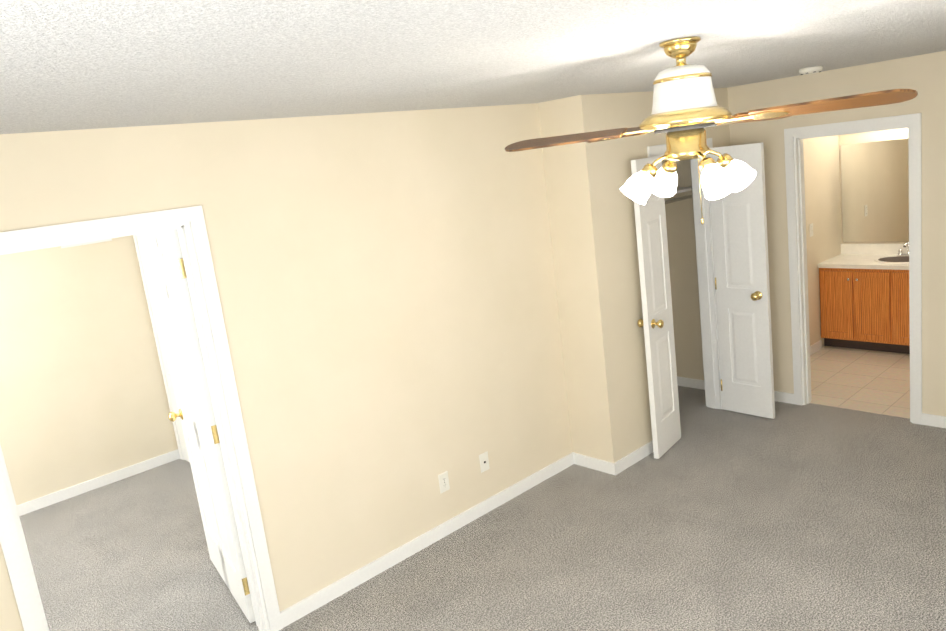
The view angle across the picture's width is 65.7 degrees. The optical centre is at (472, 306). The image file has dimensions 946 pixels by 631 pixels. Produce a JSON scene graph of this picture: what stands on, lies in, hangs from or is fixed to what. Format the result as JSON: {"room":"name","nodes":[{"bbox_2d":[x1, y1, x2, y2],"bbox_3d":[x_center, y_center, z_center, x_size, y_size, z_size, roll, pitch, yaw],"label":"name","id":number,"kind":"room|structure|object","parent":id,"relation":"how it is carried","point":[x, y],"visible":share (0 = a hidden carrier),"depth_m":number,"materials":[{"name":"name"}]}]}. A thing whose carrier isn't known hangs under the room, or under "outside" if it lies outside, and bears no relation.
{"room":"empty bedroom","nodes":[
{"label":"empty bedroom","id":0,"kind":"room"},
{"bbox_2d":[0,235,177,505],"bbox_3d":[-3.600,0.370,5.115,2.870,2.440,0.120,-17,15,-41],"label":"wall","id":1,"kind":"structure","parent":0,"point":[83,396],"depth_m":5.58,"materials":[{"name":"paint"}]},
{"bbox_2d":[61,238,111,247],"bbox_3d":[-2.944,-0.558,5.552,0.360,0.180,0.012,-17,15,-41],"label":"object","id":2,"kind":"object","parent":1,"relation":"in","point":[85,243],"visible":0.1,"depth_m":5.56,"materials":[{"name":"ceramic"}]},
{"bbox_2d":[17,449,179,515],"bbox_3d":[-3.445,1.533,5.265,2.720,0.080,0.014,-17,15,-41],"label":"baseboard","id":3,"kind":"structure","parent":1,"relation":"attached to","point":[80,488],"depth_m":5.70,"materials":[{"name":"white wood"}]},
{"bbox_2d":[0,103,572,630],"bbox_3d":[-1.084,0.381,3.484,4.400,2.440,0.120,-17,15,-41],"label":"wall","id":4,"kind":"structure","parent":0,"point":[388,293],"depth_m":3.83,"materials":[{"name":"paint"}]},
{"bbox_2d":[0,205,282,630],"bbox_3d":[-1.484,0.680,3.140,1.014,2.087,0.152,-17,15,-41],"label":"door frame","id":5,"kind":"structure","parent":4,"relation":"attached to","point":[188,224],"depth_m":3.26,"materials":[{"name":"white wood"}]},
{"bbox_2d":[142,229,254,622],"bbox_3d":[-1.423,0.561,3.850,0.239,2.005,0.839,-17,15,-41],"label":"hall door","id":6,"kind":"structure","parent":4,"relation":"in","point":[176,315],"depth_m":3.71,"materials":[{"name":"white wood"}]},
{"bbox_2d":[280,453,575,627],"bbox_3d":[-0.122,1.301,4.355,2.273,0.080,0.014,-17,15,-41],"label":"baseboard","id":7,"kind":"structure","parent":4,"relation":"attached to","point":[319,598],"depth_m":4.16,"materials":[{"name":"white wood"}]},
{"bbox_2d":[438,471,449,493],"bbox_3d":[-0.169,1.031,4.294,0.072,0.116,0.008,-17,15,-41],"label":"outlet","id":8,"kind":"object","parent":4,"relation":"attached to","point":[443,479],"visible":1,"depth_m":4.29,"materials":[{"name":"white plastic"}]},
{"bbox_2d":[479,451,489,472],"bbox_3d":[0.071,0.959,4.509,0.072,0.116,0.008,-17,15,-41],"label":"outlet","id":9,"kind":"object","parent":4,"relation":"attached to","point":[484,461],"visible":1,"depth_m":4.50,"materials":[{"name":"white plastic"}]},
{"bbox_2d":[0,0,945,133],"bbox_3d":[0.452,-1.244,4.141,8.440,0.100,6.830,-17,15,-41],"label":"ceiling","id":10,"kind":"structure","parent":0,"point":[78,64],"depth_m":2.07,"materials":[{"name":"white paint"}]},
{"bbox_2d":[505,36,917,224],"bbox_3d":[0.871,-0.625,2.619,0.933,0.619,1.294,-17,15,-41],"label":"ceiling fan","id":11,"kind":"object","parent":10,"relation":"hanging from","point":[686,109],"visible":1,"depth_m":2.40,"materials":[{"name":"gold metal"}]},
{"bbox_2d":[799,66,822,74],"bbox_3d":[2.072,-1.444,4.492,0.136,0.037,0.136,-17,15,-41],"label":"smoke detector","id":12,"kind":"object","parent":10,"relation":"attached to","point":[810,70],"visible":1,"depth_m":4.45,"materials":[{"name":"white plastic"}]},
{"bbox_2d":[19,386,945,630],"bbox_3d":[-0.008,1.460,3.945,6.330,0.100,6.830,-17,15,-41],"label":"floor carpet","id":13,"kind":"object","parent":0,"point":[806,517],"visible":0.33,"depth_m":4.05,"materials":[{"name":"grey carpet"}]},
{"bbox_2d":[538,94,624,462],"bbox_3d":[0.677,-0.104,4.826,0.120,2.440,0.470,-17,15,-41],"label":"wall","id":14,"kind":"structure","parent":0,"point":[575,208],"depth_m":4.70,"materials":[{"name":"paint"}]},
{"bbox_2d":[572,452,611,473],"bbox_3d":[0.815,1.064,4.963,0.014,0.080,0.300,-17,15,-41],"label":"baseboard","id":15,"kind":"structure","parent":14,"relation":"attached to","point":[582,460],"depth_m":4.96,"materials":[{"name":"white wood"}]},
{"bbox_2d":[593,88,840,455],"bbox_3d":[2.220,-0.523,5.973,3.800,2.440,0.120,-17,15,-41],"label":"wall","id":16,"kind":"structure","parent":0,"point":[622,110],"depth_m":4.89,"materials":[{"name":"paint"}]},
{"bbox_2d":[612,440,652,475],"bbox_3d":[1.169,1.004,5.043,0.657,0.080,0.014,-17,15,-41],"label":"baseboard","id":17,"kind":"structure","parent":16,"relation":"attached to","point":[637,455],"depth_m":4.95,"materials":[{"name":"white wood"}]},
{"bbox_2d":[631,156,680,458],"bbox_3d":[1.262,0.015,4.927,0.403,2.005,0.178,-17,15,-41],"label":"closet door","id":18,"kind":"structure","parent":16,"relation":"in","point":[656,321],"depth_m":4.92,"materials":[{"name":"white wood"}]},
{"bbox_2d":[647,138,723,408],"bbox_3d":[1.537,-0.138,5.376,0.814,2.087,0.152,-17,15,-41],"label":"door frame","id":19,"kind":"structure","parent":16,"relation":"attached to","point":[705,251],"depth_m":5.60,"materials":[{"name":"white wood"}]},
{"bbox_2d":[677,376,704,389],"bbox_3d":[1.355,0.844,5.734,1.630,0.080,0.530,-17,15,-41],"label":"baseboard","id":20,"kind":"structure","parent":16,"relation":"attached to","point":[691,383],"depth_m":6.32,"materials":[{"name":"white wood"}]},
{"bbox_2d":[709,142,774,418],"bbox_3d":[1.968,-0.162,5.375,0.179,2.005,0.411,-17,15,-41],"label":"closet door","id":21,"kind":"structure","parent":16,"relation":"in","point":[742,285],"depth_m":5.37,"materials":[{"name":"white wood"}]},
{"bbox_2d":[809,223,812,236],"bbox_3d":[3.082,-0.694,6.659,0.072,0.116,0.019,-17,15,-41],"label":"light switch","id":22,"kind":"object","parent":16,"relation":"attached to","point":[811,229],"visible":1,"depth_m":6.65,"materials":[{"name":"white plastic"}]},
{"bbox_2d":[810,340,821,354],"bbox_3d":[2.801,0.512,6.504,1.380,0.080,0.014,-17,15,-41],"label":"baseboard","id":23,"kind":"structure","parent":16,"relation":"attached to","point":[816,347],"depth_m":6.84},
{"bbox_2d":[662,51,945,415],"bbox_3d":[2.977,-0.393,4.849,0.120,2.440,4.110,-17,15,-41],"label":"wall","id":24,"kind":"structure","parent":0,"point":[924,76],"depth_m":5.15,"materials":[{"name":"paint"}]},
{"bbox_2d":[774,391,793,403],"bbox_3d":[2.345,0.704,5.821,0.014,0.080,0.423,-17,15,-41],"label":"baseboard","id":25,"kind":"structure","parent":24,"relation":"attached to","point":[784,397],"depth_m":5.72,"materials":[{"name":"white wood"}]},
{"bbox_2d":[784,113,921,424],"bbox_3d":[2.711,-0.248,5.196,0.152,2.087,0.874,-17,15,-41],"label":"door frame","id":26,"kind":"structure","parent":24,"relation":"attached to","point":[795,187],"depth_m":5.12,"materials":[{"name":"white wood"}]},
{"bbox_2d":[922,413,945,427],"bbox_3d":[3.760,0.833,4.285,0.014,0.080,2.013,-17,15,-41],"label":"baseboard","id":27,"kind":"structure","parent":24,"relation":"attached to","point":[927,419],"depth_m":4.96,"materials":[{"name":"white wood"}]},
{"bbox_2d":[810,346,909,418],"bbox_3d":[3.654,0.589,6.045,2.110,0.102,2.090,-17,15,-41],"label":"floor","id":28,"kind":"structure","parent":0,"point":[872,381],"depth_m":6.00,"materials":[{"name":"tile"}]},
{"bbox_2d":[818,242,909,353],"bbox_3d":[3.855,-0.084,6.588,0.573,0.948,1.238,-17,15,-41],"label":"bathroom vanity","id":29,"kind":"object","parent":28,"relation":"on","point":[864,296],"visible":0.58,"depth_m":6.63,"materials":[{"name":"brown wood"}]},
{"bbox_2d":[839,128,907,243],"bbox_3d":[4.264,-0.861,6.404,0.120,2.440,1.970,-17,15,-41],"label":"wall","id":30,"kind":"structure","parent":0,"point":[883,135],"depth_m":6.80,"materials":[{"name":"paint"}]},
{"bbox_2d":[841,139,908,241],"bbox_3d":[3.944,-1.040,6.598,0.012,0.930,1.190,-17,15,-41],"label":"bathroom mirror","id":31,"kind":"object","parent":30,"relation":"attached to","point":[875,189],"visible":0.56,"depth_m":6.81,"materials":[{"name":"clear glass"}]},
{"bbox_3d":[0.992,-0.325,5.745,1.630,2.440,0.120,-17,15,-41],"label":"wall","id":32,"kind":"structure","parent":0,"visible":0},
{"bbox_2d":[665,186,691,203],"bbox_3d":[1.107,-0.748,5.474,1.628,0.100,0.379,-17,15,-41],"label":"closet shelf","id":33,"kind":"object","parent":32,"relation":"attached to","point":[681,189],"visible":0.17,"depth_m":5.78,"materials":[{"name":"white wood"}]},
{"bbox_3d":[-1.621,0.158,4.946,0.120,2.440,2.780,-17,15,-41],"label":"wall","id":34,"kind":"structure","parent":0,"visible":0},
{"bbox_2d":[133,234,189,461],"bbox_3d":[-2.284,0.343,5.644,0.016,1.970,0.840,-17,15,-41],"label":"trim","id":35,"kind":"structure","parent":34,"relation":"attached to","point":[158,335],"depth_m":5.87,"materials":[{"name":"white wood"}]}
]}

